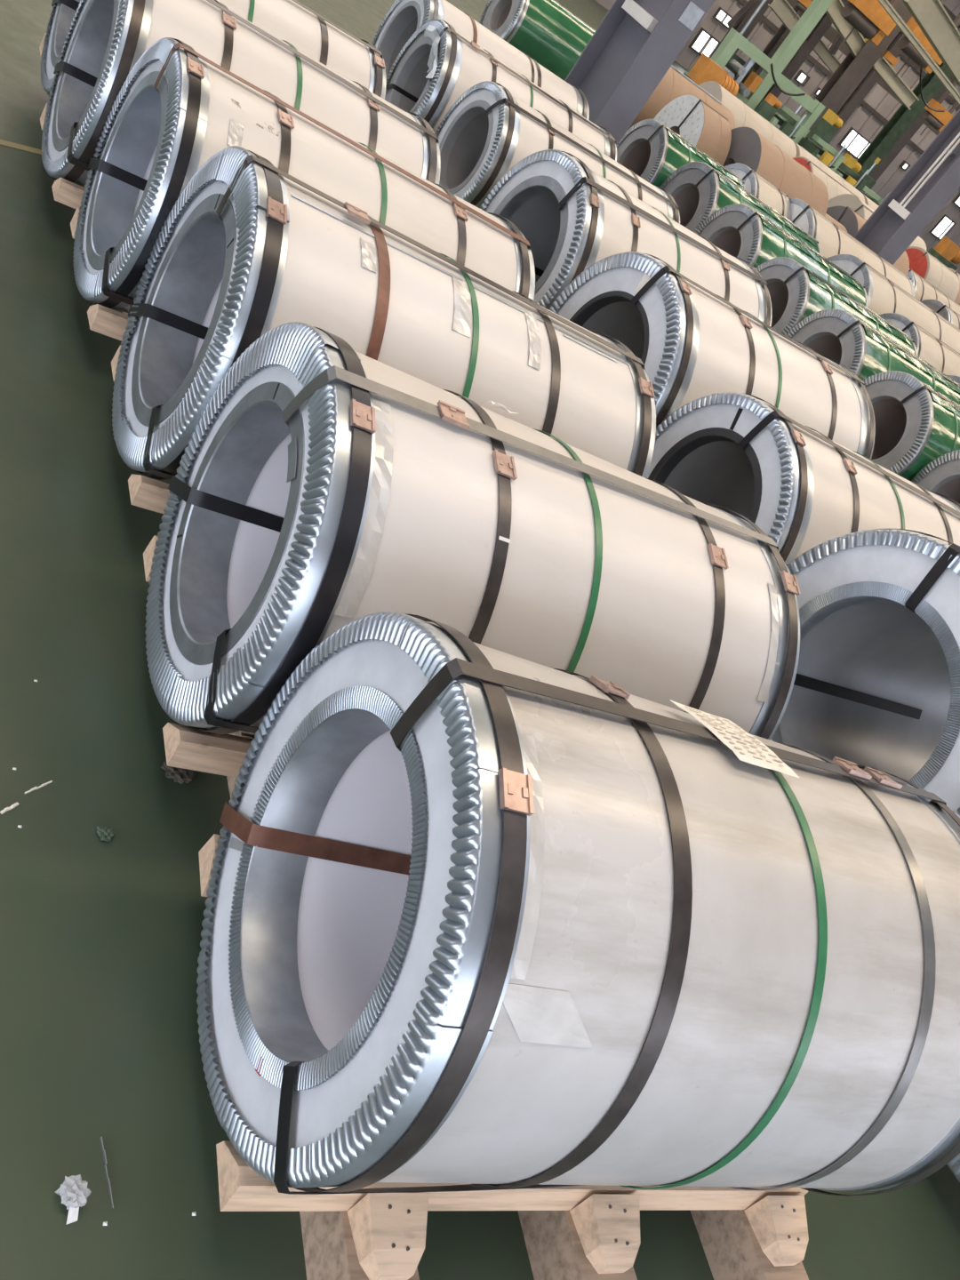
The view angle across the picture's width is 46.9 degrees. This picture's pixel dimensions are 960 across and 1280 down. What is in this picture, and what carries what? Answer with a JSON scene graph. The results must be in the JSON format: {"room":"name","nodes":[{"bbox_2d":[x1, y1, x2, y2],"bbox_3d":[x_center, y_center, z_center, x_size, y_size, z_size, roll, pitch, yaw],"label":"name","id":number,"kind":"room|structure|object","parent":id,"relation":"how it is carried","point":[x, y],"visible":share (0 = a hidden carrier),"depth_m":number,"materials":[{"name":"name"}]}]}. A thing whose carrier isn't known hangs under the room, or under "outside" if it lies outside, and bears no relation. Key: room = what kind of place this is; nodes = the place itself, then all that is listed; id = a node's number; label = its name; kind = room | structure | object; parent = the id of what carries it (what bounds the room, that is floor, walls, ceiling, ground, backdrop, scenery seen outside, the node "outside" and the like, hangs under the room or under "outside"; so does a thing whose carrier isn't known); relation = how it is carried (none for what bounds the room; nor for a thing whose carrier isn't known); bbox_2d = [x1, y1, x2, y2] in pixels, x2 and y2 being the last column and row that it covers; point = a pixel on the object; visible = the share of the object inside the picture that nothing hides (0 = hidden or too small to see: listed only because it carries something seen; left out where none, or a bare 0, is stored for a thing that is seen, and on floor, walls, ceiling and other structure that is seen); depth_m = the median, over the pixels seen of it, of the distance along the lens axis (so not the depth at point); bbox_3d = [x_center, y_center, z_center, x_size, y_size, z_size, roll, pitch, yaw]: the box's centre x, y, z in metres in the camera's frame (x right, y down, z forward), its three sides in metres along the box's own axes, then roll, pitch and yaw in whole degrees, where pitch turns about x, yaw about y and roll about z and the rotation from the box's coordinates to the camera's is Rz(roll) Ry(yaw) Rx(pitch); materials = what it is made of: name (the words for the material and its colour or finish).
{"room":"steel coil warehouse","nodes":[
{"label":"steel coil warehouse","id":0,"kind":"room"},
{"bbox_2d":[0,0,959,1279],"bbox_3d":[10.261,1.725,12.712,110.000,0.200,86.000,15,37,-36],"label":"floor","id":1,"kind":"structure","parent":0,"point":[100,940],"depth_m":2.19,"materials":[{"name":"green paint"}]},
{"bbox_2d":[0,139,41,154],"bbox_3d":[-2.523,-1.620,2.897,0.040,0.002,3.226,49,31,18],"label":"floor line","id":2,"kind":"object","parent":1,"relation":"on","point":[3,142],"depth_m":4.09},
{"bbox_2d":[39,32,46,56],"bbox_3d":[-1.243,-2.074,4.753,1.254,0.198,0.755,14,38,-37],"label":"wooden skid","id":3,"kind":"object","parent":1,"relation":"on","point":[44,37],"visible":0.02,"depth_m":4.52,"materials":[{"name":"brown wood"}]},
{"bbox_2d":[40,0,386,99],"bbox_3d":[-1.079,-2.345,4.540,1.172,0.774,0.771,14,38,-37],"label":"coil","id":4,"kind":"object","parent":3,"relation":"on","point":[292,21],"visible":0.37,"depth_m":4.41,"materials":[{"name":"white metal"}]},
{"bbox_2d":[40,103,85,209],"bbox_3d":[-1.036,-1.538,4.240,1.254,0.198,0.755,13,38,-37],"label":"wooden skid","id":5,"kind":"object","parent":1,"relation":"on","point":[66,192],"visible":0.02,"depth_m":3.66,"materials":[{"name":"brown wood"}]},
{"bbox_2d":[41,0,440,187],"bbox_3d":[-0.853,-1.805,4.041,1.219,0.774,0.771,13,38,-37],"label":"coil","id":6,"kind":"object","parent":5,"relation":"on","point":[104,42],"visible":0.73,"depth_m":3.76,"materials":[{"name":"white metal"}]},
{"bbox_2d":[55,1174,91,1223],"bbox_3d":[-0.594,0.815,1.625,0.045,0.042,0.058,4,45,-46],"label":"scrap","id":7,"kind":"object","parent":1,"relation":"on","point":[74,1191],"visible":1,"depth_m":1.62,"materials":[{"name":"white"}]},
{"bbox_2d":[70,207,128,341],"bbox_3d":[-0.756,-0.983,3.782,1.254,0.198,0.755,13,38,-37],"label":"wooden skid","id":8,"kind":"object","parent":1,"relation":"on","point":[103,320],"visible":0.02,"depth_m":3.20,"materials":[{"name":"brown wood"}]},
{"bbox_2d":[72,37,535,312],"bbox_3d":[-0.548,-1.247,3.598,1.280,0.782,0.779,13,38,-37],"label":"coil","id":9,"kind":"object","parent":8,"relation":"on","point":[176,108],"visible":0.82,"depth_m":3.27,"materials":[{"name":"white metal"}]},
{"bbox_2d":[96,825,115,841],"bbox_3d":[-0.718,0.373,2.131,0.039,0.012,0.038,15,37,-36],"label":"scrap","id":10,"kind":"object","parent":1,"relation":"on","point":[106,834],"visible":1,"depth_m":2.13,"materials":[{"name":"green paint"}]},
{"bbox_2d":[111,344,170,513],"bbox_3d":[-0.470,-0.401,3.293,1.254,0.198,0.755,15,37,-36],"label":"wooden skid","id":11,"kind":"object","parent":1,"relation":"on","point":[146,492],"visible":0.02,"depth_m":2.72,"materials":[{"name":"brown wood"}]},
{"bbox_2d":[112,145,655,479],"bbox_3d":[-0.245,-0.684,3.097,1.286,0.837,0.827,15,37,-36],"label":"coil","id":12,"kind":"object","parent":11,"relation":"on","point":[248,248],"visible":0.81,"depth_m":2.76,"materials":[{"name":"white metal"}]},
{"bbox_2d":[160,760,196,783],"bbox_3d":[-0.638,0.278,2.338,0.073,0.027,0.066,36,29,-5],"label":"rag","id":13,"kind":"object","parent":1,"relation":"on","point":[180,775],"visible":0.69,"depth_m":2.32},
{"bbox_2d":[143,535,255,799],"bbox_3d":[-0.221,0.188,2.752,1.254,0.198,0.755,16,36,-35],"label":"wooden skid","id":14,"kind":"object","parent":1,"relation":"on","point":[186,747],"visible":0.02,"depth_m":2.21,"materials":[{"name":"brown wood"}]},
{"bbox_2d":[144,321,800,740],"bbox_3d":[0.005,-0.095,2.556,1.284,0.841,0.831,16,36,-35],"label":"coil","id":15,"kind":"object","parent":14,"relation":"on","point":[323,485],"visible":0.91,"depth_m":2.20,"materials":[{"name":"white metal"}]},
{"bbox_2d":[371,0,589,119],"bbox_3d":[-0.017,-3.786,7.702,1.400,0.795,0.795,15,37,-36],"label":"coil","id":16,"kind":"object","parent":1,"relation":"on","point":[404,18],"visible":0.35,"depth_m":7.45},
{"bbox_2d":[198,833,808,1279],"bbox_3d":[0.047,0.833,2.156,1.254,0.198,0.835,18,35,-32],"label":"wooden skid","id":17,"kind":"object","parent":1,"relation":"on","point":[587,1232],"visible":0.35,"depth_m":1.92,"materials":[{"name":"brown wood"}]},
{"bbox_2d":[196,611,959,1196],"bbox_3d":[0.242,0.514,1.968,1.222,0.846,0.840,18,35,-32],"label":"coil","id":18,"kind":"object","parent":17,"relation":"on","point":[480,916],"visible":1,"depth_m":1.61,"materials":[{"name":"silver metal"}]},
{"bbox_2d":[564,0,714,145],"bbox_3d":[3.164,-7.164,7.135,0.420,9.600,0.880,15,37,-36],"label":"column","id":19,"kind":"structure","parent":1,"relation":"on","point":[636,44],"depth_m":8.81,"materials":[{"name":"metal"}]},
{"bbox_2d":[683,52,738,95],"bbox_3d":[4.507,-11.022,22.498,1.054,1.267,0.475,15,37,-36],"label":"machine","id":20,"kind":"object","parent":1,"relation":"on","point":[705,69],"visible":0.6,"depth_m":22.06,"materials":[{"name":"orange paint"}]},
{"bbox_2d":[709,0,773,58],"bbox_3d":[10.427,-22.875,37.150,0.550,9.500,0.400,15,37,-36],"label":"stanchion","id":21,"kind":"object","parent":1,"relation":"on","point":[740,26],"depth_m":38.09,"materials":[{"name":"metal"}]},
{"bbox_2d":[684,0,833,143],"bbox_3d":[7.533,-14.109,23.794,3.600,7.500,0.800,15,37,-36],"label":"frame","id":22,"kind":"object","parent":1,"relation":"on","point":[753,87],"visible":0.59,"depth_m":24.43,"materials":[{"name":"green paint"}]},
{"bbox_2d":[754,92,781,121],"bbox_3d":[6.052,-11.316,24.451,0.388,1.441,0.175,15,37,-36],"label":"machine","id":23,"kind":"object","parent":1,"relation":"on","point":[766,108],"visible":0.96,"depth_m":24.14,"materials":[{"name":"orange paint"}]},
{"bbox_2d":[739,0,813,94],"bbox_3d":[11.755,-22.528,38.149,0.500,9.500,0.400,15,37,-36],"label":"stanchion","id":24,"kind":"object","parent":1,"relation":"on","point":[782,33],"depth_m":39.13,"materials":[{"name":"metal"}]},
{"bbox_2d":[769,106,807,142],"bbox_3d":[6.650,-11.559,25.357,0.896,1.538,0.750,15,37,-36],"label":"machine","id":25,"kind":"object","parent":1,"relation":"on","point":[788,125],"visible":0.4,"depth_m":25.09,"materials":[{"name":"green paint"}]},
{"bbox_2d":[754,0,847,110],"bbox_3d":[12.535,-22.325,38.736,0.400,9.500,0.400,15,37,-36],"label":"stanchion","id":26,"kind":"object","parent":1,"relation":"on","point":[823,25],"depth_m":39.40,"materials":[{"name":"metal"}]},
{"bbox_2d":[813,39,840,73],"bbox_3d":[12.504,-21.130,40.029,1.901,0.590,0.300,15,37,-36],"label":"girder","id":27,"kind":"object","parent":26,"relation":"attached to","point":[830,60],"visible":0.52,"depth_m":40.02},
{"bbox_2d":[798,133,846,171],"bbox_3d":[7.829,-11.260,26.234,0.896,1.559,0.750,15,37,-36],"label":"machine","id":28,"kind":"object","parent":1,"relation":"on","point":[828,156],"visible":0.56,"depth_m":25.92,"materials":[{"name":"green paint"}]},
{"bbox_2d":[805,108,843,148],"bbox_3d":[8.573,-12.740,28.729,0.555,1.941,0.250,15,37,-36],"label":"machine","id":29,"kind":"object","parent":1,"relation":"on","point":[824,128],"visible":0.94,"depth_m":28.33,"materials":[{"name":"yellow paint"}]},
{"bbox_2d":[834,161,869,191],"bbox_3d":[8.620,-11.007,26.880,0.896,1.446,0.750,15,37,-36],"label":"machine","id":30,"kind":"object","parent":1,"relation":"on","point":[850,175],"visible":0.28,"depth_m":26.64,"materials":[{"name":"green paint"}]},
{"bbox_2d":[800,0,911,130],"bbox_3d":[12.344,-18.619,33.378,0.750,9.500,0.400,15,37,-36],"label":"stanchion","id":31,"kind":"object","parent":1,"relation":"on","point":[852,71],"visible":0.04,"depth_m":34.06,"materials":[{"name":"metal"}]},
{"bbox_2d":[825,0,866,57],"bbox_3d":[10.972,-18.279,33.110,2.184,0.857,0.300,15,37,-36],"label":"girder","id":32,"kind":"object","parent":31,"relation":"attached to","point":[855,42],"visible":0.63,"depth_m":33.07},
{"bbox_2d":[827,16,911,143],"bbox_3d":[14.008,-20.062,37.237,0.400,9.500,0.400,15,37,-36],"label":"stanchion","id":33,"kind":"object","parent":1,"relation":"on","point":[872,77],"visible":0.18,"depth_m":38.01,"materials":[{"name":"metal"}]},
{"bbox_2d":[856,62,951,175],"bbox_3d":[15.886,-19.571,38.649,0.600,9.500,0.400,15,37,-36],"label":"stanchion","id":34,"kind":"object","parent":1,"relation":"on","point":[903,117],"visible":0.44,"depth_m":39.40,"materials":[{"name":"green paint"}]},
{"bbox_2d":[853,108,959,264],"bbox_3d":[6.780,-7.252,11.289,0.430,9.600,0.620,15,37,-36],"label":"column","id":35,"kind":"structure","parent":1,"relation":"on","point":[933,179],"depth_m":12.78,"materials":[{"name":"metal"}]},
{"bbox_2d":[869,75,954,181],"bbox_3d":[16.649,-19.998,40.092,0.600,9.500,0.400,15,37,-36],"label":"stanchion","id":36,"kind":"object","parent":1,"relation":"on","point":[919,121],"visible":0.15,"depth_m":41.01,"materials":[{"name":"metal"}]},
{"bbox_2d":[927,235,959,270],"bbox_3d":[13.629,-11.155,32.821,0.999,1.300,0.450,15,37,-36],"label":"machine","id":37,"kind":"object","parent":1,"relation":"on","point":[946,251],"visible":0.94,"depth_m":32.43,"materials":[{"name":"orange paint"}]},
{"bbox_3d":[0.450,-1.380,5.678,1.304,0.198,0.755,15,37,-36],"label":"wooden skid","id":38,"kind":"object","parent":1,"relation":"on","visible":0},
{"bbox_2d":[480,149,772,327],"bbox_3d":[0.682,-1.706,5.498,1.348,0.889,0.889,12,39,-39],"label":"coil","id":39,"kind":"object","parent":38,"relation":"on","point":[572,218],"visible":0.44,"depth_m":5.08,"materials":[{"name":"silver metal"}]},
{"bbox_3d":[0.226,-2.365,6.797,1.354,0.198,0.755,15,37,-36],"label":"wooden skid","id":40,"kind":"object","parent":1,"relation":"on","visible":0},
{"bbox_2d":[435,80,679,223],"bbox_3d":[0.442,-2.629,6.639,1.422,0.765,0.765,14,38,-37],"label":"coil","id":41,"kind":"object","parent":40,"relation":"on","point":[487,131],"visible":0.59,"depth_m":6.24,"materials":[{"name":"silver metal"}]},
{"bbox_3d":[-0.097,-2.975,7.284,1.354,0.198,0.755,15,37,-36],"label":"wooden skid","id":42,"kind":"object","parent":1,"relation":"on","visible":0},
{"bbox_2d":[384,18,616,161],"bbox_3d":[0.109,-3.226,7.083,1.405,0.778,0.775,16,37,-35],"label":"coil","id":43,"kind":"object","parent":42,"relation":"on","point":[437,64],"visible":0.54,"depth_m":6.69,"materials":[{"name":"white metal"}]},
{"bbox_3d":[3.292,-0.386,7.542,1.410,0.124,0.720,15,37,-36],"label":"wooden skid","id":44,"kind":"object","parent":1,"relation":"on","visible":0},
{"bbox_2d":[912,449,959,506],"bbox_3d":[3.519,-0.673,7.332,1.472,0.774,0.770,15,37,-36],"label":"coil","id":45,"kind":"object","parent":44,"relation":"on","point":[941,476],"visible":0.25,"depth_m":7.06,"materials":[{"name":"metal"}]},
{"bbox_3d":[2.961,-0.966,7.980,1.410,0.124,0.720,15,37,-36],"label":"wooden skid","id":46,"kind":"object","parent":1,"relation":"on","visible":0},
{"bbox_2d":[862,370,959,481],"bbox_3d":[3.190,-1.264,7.772,1.472,0.788,0.782,14,38,-37],"label":"coil","id":47,"kind":"object","parent":46,"relation":"on","point":[916,424],"visible":0.53,"depth_m":7.20,"materials":[{"name":"metal"}]},
{"bbox_3d":[2.702,-1.525,8.467,1.410,0.124,0.720,15,37,-36],"label":"wooden skid","id":48,"kind":"object","parent":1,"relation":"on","visible":0},
{"bbox_2d":[786,308,959,404],"bbox_3d":[2.933,-1.818,8.254,1.472,0.787,0.782,15,37,-36],"label":"coil","id":49,"kind":"object","parent":48,"relation":"on","point":[836,334],"visible":0.35,"depth_m":7.81,"materials":[{"name":"metal"}]},
{"bbox_3d":[2.483,-2.080,8.993,1.410,0.124,0.720,15,37,-36],"label":"wooden skid","id":50,"kind":"object","parent":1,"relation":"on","visible":0},
{"bbox_2d":[754,256,918,356],"bbox_3d":[2.714,-2.363,8.777,1.472,0.778,0.774,15,37,-35],"label":"coil","id":51,"kind":"object","parent":50,"relation":"on","point":[796,292],"visible":0.41,"depth_m":8.29,"materials":[{"name":"metal"}]},
{"bbox_3d":[2.240,-2.645,9.505,1.410,0.124,0.720,15,37,-36],"label":"wooden skid","id":52,"kind":"object","parent":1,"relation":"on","visible":0},
{"bbox_2d":[695,203,868,307],"bbox_3d":[2.479,-2.948,9.285,1.472,0.817,0.813,15,37,-36],"label":"coil","id":53,"kind":"object","parent":52,"relation":"on","point":[739,230],"visible":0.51,"depth_m":8.87,"materials":[{"name":"metal"}]},
{"bbox_3d":[2.019,-3.213,10.047,1.410,0.124,0.720,15,37,-36],"label":"wooden skid","id":54,"kind":"object","parent":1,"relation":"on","visible":0},
{"bbox_2d":[659,161,822,255],"bbox_3d":[2.255,-3.520,9.832,1.472,0.818,0.813,14,38,-36],"label":"coil","id":55,"kind":"object","parent":54,"relation":"on","point":[699,190],"visible":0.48,"depth_m":9.39,"materials":[{"name":"metal"}]},
{"bbox_3d":[1.556,-3.850,10.416,1.060,0.124,0.720,15,37,-36],"label":"wooden skid","id":56,"kind":"object","parent":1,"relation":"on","visible":0},
{"bbox_2d":[616,119,746,190],"bbox_3d":[1.790,-4.146,10.202,1.122,0.798,0.793,15,37,-36],"label":"coil","id":57,"kind":"object","parent":56,"relation":"on","point":[650,148],"visible":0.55,"depth_m":9.79,"materials":[{"name":"metal"}]},
{"bbox_3d":[0.570,-6.573,13.099,1.460,0.124,0.720,15,37,-36],"label":"wooden skid","id":58,"kind":"object","parent":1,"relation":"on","visible":0},
{"bbox_2d":[479,0,595,80],"bbox_3d":[0.819,-6.889,12.870,1.519,0.853,0.852,15,37,-36],"label":"coil","id":59,"kind":"object","parent":58,"relation":"on","point":[546,31],"visible":0.44,"depth_m":12.45,"materials":[{"name":"metal"}]},
{"bbox_3d":[2.269,-3.807,11.153,0.500,0.124,0.720,15,37,-36],"label":"wooden skid","id":60,"kind":"object","parent":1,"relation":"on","visible":0},
{"bbox_2d":[724,163,791,221],"bbox_3d":[2.531,-4.138,10.913,0.562,0.898,0.894,15,37,-36],"label":"coil","id":61,"kind":"object","parent":60,"relation":"on","point":[763,189],"visible":0.26,"depth_m":10.58,"materials":[{"name":"beige metal"}]},
{"bbox_3d":[3.281,-3.349,11.645,1.710,0.124,0.720,15,37,-36],"label":"wooden skid","id":62,"kind":"object","parent":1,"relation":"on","visible":0},
{"bbox_2d":[788,198,915,297],"bbox_3d":[3.559,-3.700,11.390,1.772,0.958,0.954,15,37,-36],"label":"coil","id":63,"kind":"object","parent":62,"relation":"on","point":[833,240],"visible":0.24,"depth_m":10.77,"materials":[{"name":"beige metal"}]},
{"bbox_3d":[3.675,-2.670,11.141,1.710,0.124,0.720,15,37,-36],"label":"wooden skid","id":64,"kind":"object","parent":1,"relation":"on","visible":0},
{"bbox_2d":[827,254,959,352],"bbox_3d":[3.939,-3.004,10.898,1.772,0.908,0.902,15,37,-36],"label":"coil","id":65,"kind":"object","parent":64,"relation":"on","point":[884,296],"visible":0.27,"depth_m":10.35,"materials":[{"name":"beige metal"}]},
{"bbox_3d":[3.976,-2.044,10.607,1.710,0.124,0.720,15,37,-36],"label":"wooden skid","id":66,"kind":"object","parent":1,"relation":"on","visible":0},
{"bbox_2d":[878,312,959,375],"bbox_3d":[4.216,-2.347,10.387,1.772,0.819,0.812,15,37,-36],"label":"coil","id":67,"kind":"object","parent":66,"relation":"on","point":[930,348],"visible":0.25,"depth_m":9.76,"materials":[{"name":"beige metal"}]},
{"bbox_3d":[1.983,-5.140,12.684,0.410,0.124,0.720,15,37,-36],"label":"wooden skid","id":68,"kind":"object","parent":1,"relation":"on","visible":0},
{"bbox_2d":[653,94,731,165],"bbox_3d":[2.279,-5.509,12.419,0.465,1.012,1.012,15,37,-36],"label":"coil","id":69,"kind":"object","parent":68,"relation":"on","point":[688,116],"visible":0.5,"depth_m":12.08,"materials":[{"name":"paper"}]},
{"bbox_3d":[2.854,-4.655,12.845,1.160,0.258,0.720,15,37,-36],"label":"wooden skid","id":70,"kind":"object","parent":1,"relation":"on","visible":0},
{"bbox_2d":[722,126,828,215],"bbox_3d":[3.171,-5.049,12.561,1.200,0.998,0.998,15,37,-36],"label":"coil","id":71,"kind":"object","parent":70,"relation":"on","point":[748,148],"visible":0.34,"depth_m":12.10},
{"bbox_3d":[4.560,-4.592,14.796,1.110,0.124,0.720,15,37,-36],"label":"wooden skid","id":72,"kind":"object","parent":1,"relation":"on","visible":0},
{"bbox_2d":[825,205,909,275],"bbox_3d":[4.855,-4.961,14.530,1.165,1.012,1.012,15,37,-36],"label":"coil","id":73,"kind":"object","parent":72,"relation":"on","point":[850,220],"visible":0.16,"depth_m":14.04,"materials":[{"name":"metal"}]},
{"bbox_3d":[1.977,-6.331,14.331,1.710,0.124,0.720,15,37,-36],"label":"wooden skid","id":74,"kind":"object","parent":1,"relation":"on","visible":0},
{"bbox_2d":[628,64,734,129],"bbox_3d":[2.274,-6.702,14.064,1.750,1.018,1.012,15,37,-36],"label":"coil","id":75,"kind":"object","parent":74,"relation":"on","point":[674,84],"visible":0.14,"depth_m":13.55,"materials":[{"name":"paper"}]},
{"bbox_3d":[4.035,-8.109,19.094,1.910,0.124,0.720,15,37,-36],"label":"wooden skid","id":76,"kind":"object","parent":1,"relation":"on","visible":0},
{"bbox_2d":[699,80,796,157],"bbox_3d":[4.342,-8.491,18.819,1.950,1.052,1.052,15,37,-36],"label":"coil","id":77,"kind":"object","parent":76,"relation":"on","point":[743,115],"visible":0.31,"depth_m":18.27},
{"bbox_3d":[5.639,-7.690,20.301,1.910,0.124,0.720,15,37,-36],"label":"wooden skid","id":78,"kind":"object","parent":1,"relation":"on","visible":0},
{"bbox_2d":[793,141,864,202],"bbox_3d":[5.945,-8.072,20.026,1.950,1.052,1.052,15,37,-36],"label":"coil","id":79,"kind":"object","parent":78,"relation":"on","point":[800,151],"visible":0.19,"depth_m":19.58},
{"bbox_3d":[7.242,-7.271,21.507,1.910,0.124,0.720,15,37,-36],"label":"wooden skid","id":80,"kind":"object","parent":1,"relation":"on","visible":0},
{"bbox_2d":[862,193,926,250],"bbox_3d":[7.549,-7.653,21.232,1.950,1.052,1.052,15,37,-36],"label":"coil","id":81,"kind":"object","parent":80,"relation":"on","point":[918,242],"visible":0.05,"depth_m":21.12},
{"bbox_3d":[5.276,-5.563,16.943,0.960,0.124,0.720,15,37,-36],"label":"wooden skid","id":82,"kind":"object","parent":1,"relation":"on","visible":0},
{"bbox_2d":[827,193,875,220],"bbox_3d":[5.593,-5.959,16.657,1.015,1.092,1.092,15,37,-36],"label":"coil","id":83,"kind":"object","parent":82,"relation":"on","point":[855,204],"visible":0.15,"depth_m":16.16,"materials":[{"name":"metal"}]},
{"bbox_3d":[5.043,-7.061,18.763,0.640,0.124,0.720,15,37,-36],"label":"wooden skid","id":84,"kind":"object","parent":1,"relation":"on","visible":0},
{"bbox_2d":[792,156,837,199],"bbox_3d":[5.337,-7.429,18.496,0.699,1.012,1.012,15,37,-36],"label":"coil","id":85,"kind":"object","parent":84,"relation":"on","point":[830,183],"visible":0.2,"depth_m":18.15,"materials":[{"name":"paper"}]},
{"bbox_3d":[7.454,-5.912,19.856,0.910,0.124,0.720,15,37,-36],"label":"wooden skid","id":86,"kind":"object","parent":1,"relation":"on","visible":0},
{"bbox_2d":[905,246,959,300],"bbox_3d":[7.748,-6.281,19.589,0.969,1.012,1.012,15,37,-36],"label":"coil","id":87,"kind":"object","parent":86,"relation":"on","point":[921,261],"visible":0.33,"depth_m":19.15,"materials":[{"name":"metal"}]},
{"bbox_3d":[6.284,-4.526,16.627,1.660,0.124,0.720,15,37,-36],"label":"wooden skid","id":88,"kind":"object","parent":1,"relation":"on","visible":0},
{"bbox_2d":[907,268,959,314],"bbox_3d":[6.524,-4.829,16.406,1.722,0.819,0.813,15,37,-36],"label":"coil","id":89,"kind":"object","parent":88,"relation":"on","point":[924,290],"visible":0.11,"depth_m":15.85,"materials":[{"name":"metal"}]},
{"bbox_3d":[6.211,-3.611,15.276,1.660,0.124,0.720,15,37,-36],"label":"wooden skid","id":90,"kind":"object","parent":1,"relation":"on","visible":0},
{"bbox_2d":[920,299,959,328],"bbox_3d":[6.451,-3.915,15.055,1.722,0.819,0.813,15,37,-36],"label":"coil","id":91,"kind":"object","parent":90,"relation":"on","point":[942,309],"visible":0.2,"depth_m":14.38,"materials":[{"name":"metal"}]},
{"bbox_2d":[727,0,757,29],"bbox_3d":[8.749,-20.912,36.963,0.562,1.155,0.150,15,37,-36],"label":"brace","id":92,"kind":"object","parent":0,"point":[750,4],"visible":0.94,"depth_m":36.94,"materials":[{"name":"metal"}]},
{"bbox_2d":[595,0,959,273],"bbox_3d":[12.278,-26.397,43.592,82.000,10.000,0.460,15,37,-36],"label":"wall","id":93,"kind":"structure","parent":0,"point":[878,107],"depth_m":48.52,"materials":[{"name":"metal"}]},
{"bbox_2d":[688,27,719,57],"bbox_3d":[9.040,-23.941,44.537,1.090,0.820,0.120,15,37,-36],"label":"window","id":94,"kind":"structure","parent":93,"relation":"in","point":[702,36],"depth_m":44.49,"materials":[{"name":"glass"}]},
{"bbox_2d":[838,127,871,159],"bbox_3d":[16.928,-22.361,49.944,1.540,0.870,0.120,15,37,-36],"label":"window","id":95,"kind":"structure","parent":93,"relation":"in","point":[860,141],"depth_m":49.91,"materials":[{"name":"glass"}]},
{"bbox_2d":[929,214,956,240],"bbox_3d":[22.918,-20.422,54.859,0.990,1.040,0.120,15,37,-36],"label":"window","id":96,"kind":"structure","parent":93,"relation":"in","point":[945,220],"depth_m":54.85,"materials":[{"name":"glass"}]},
{"bbox_2d":[768,0,799,31],"bbox_3d":[10.048,-20.578,36.379,1.381,0.630,0.300,15,37,-36],"label":"girder","id":97,"kind":"object","parent":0,"point":[782,9],"visible":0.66,"depth_m":36.31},
{"bbox_2d":[786,0,940,135],"bbox_3d":[17.646,-21.624,44.993,50.000,0.400,0.240,15,37,-36],"label":"beam","id":98,"kind":"structure","parent":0,"point":[831,34],"depth_m":42.14,"materials":[{"name":"metal"}]},
{"bbox_2d":[838,0,900,49],"bbox_3d":[11.185,-17.901,30.515,1.710,3.539,0.475,15,37,-36],"label":"crane hoist","id":99,"kind":"object","parent":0,"point":[869,18],"visible":0.94,"depth_m":30.77,"materials":[{"name":"orange paint"}]},
{"bbox_2d":[872,55,919,110],"bbox_3d":[13.052,-17.560,34.867,2.312,0.598,0.300,15,37,-36],"label":"girder","id":100,"kind":"object","parent":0,"point":[898,86],"visible":0.88,"depth_m":34.82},
{"bbox_2d":[881,32,903,66],"bbox_3d":[13.120,-18.560,33.804,0.576,2.518,0.160,15,37,-36],"label":"crane hoist","id":101,"kind":"object","parent":100,"relation":"on","point":[889,57],"visible":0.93,"depth_m":34.12,"materials":[{"name":"orange paint"}]},
{"bbox_2d":[877,0,959,105],"bbox_3d":[10.755,-14.088,26.718,4.864,0.622,0.100,15,37,-36],"label":"pipe rail","id":102,"kind":"object","parent":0,"point":[887,6],"visible":1,"depth_m":26.50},
{"bbox_2d":[894,0,959,77],"bbox_3d":[13.186,-17.674,31.696,1.620,3.458,0.450,15,37,-36],"label":"crane hoist","id":103,"kind":"object","parent":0,"point":[905,45],"visible":0.56,"depth_m":31.85,"materials":[{"name":"orange paint"}]},
{"bbox_2d":[902,0,959,87],"bbox_3d":[11.539,-15.053,27.581,3.409,1.073,0.300,15,37,-36],"label":"girder","id":104,"kind":"object","parent":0,"point":[931,16],"visible":1,"depth_m":27.39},
{"bbox_2d":[920,80,959,135],"bbox_3d":[15.394,-17.665,35.843,1.116,3.004,0.310,15,37,-36],"label":"crane hoist","id":105,"kind":"object","parent":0,"point":[938,120],"visible":0.94,"depth_m":36.08,"materials":[{"name":"orange paint"}]},
{"bbox_3d":[1.289,0.641,3.808,1.254,0.198,0.755,15,37,-36],"label":"wooden skid","id":106,"kind":"object","parent":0,"visible":0},
{"bbox_2d":[770,528,959,817],"bbox_3d":[1.558,0.288,3.570,1.272,1.021,1.021,14,38,-37],"label":"coil","id":107,"kind":"object","parent":106,"relation":"on","point":[876,685],"visible":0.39,"depth_m":3.49,"materials":[{"name":"silver metal"}]},
{"bbox_3d":[1.017,-0.051,4.465,1.254,0.198,0.755,15,37,-36],"label":"wooden skid","id":108,"kind":"object","parent":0,"visible":0},
{"bbox_2d":[647,392,959,565],"bbox_3d":[1.244,-0.338,4.258,1.272,0.856,0.853,15,37,-36],"label":"coil","id":109,"kind":"object","parent":108,"relation":"on","point":[738,452],"visible":0.45,"depth_m":3.85,"materials":[{"name":"silver metal"}]},
{"bbox_3d":[0.728,-0.676,5.010,1.304,0.198,0.755,15,37,-36],"label":"wooden skid","id":110,"kind":"object","parent":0,"visible":0},
{"bbox_2d":[548,251,875,460],"bbox_3d":[0.958,-1.000,4.812,1.322,0.902,0.899,13,38,-38],"label":"coil","id":111,"kind":"object","parent":110,"relation":"on","point":[692,343],"visible":0.49,"depth_m":4.39,"materials":[{"name":"silver metal"}]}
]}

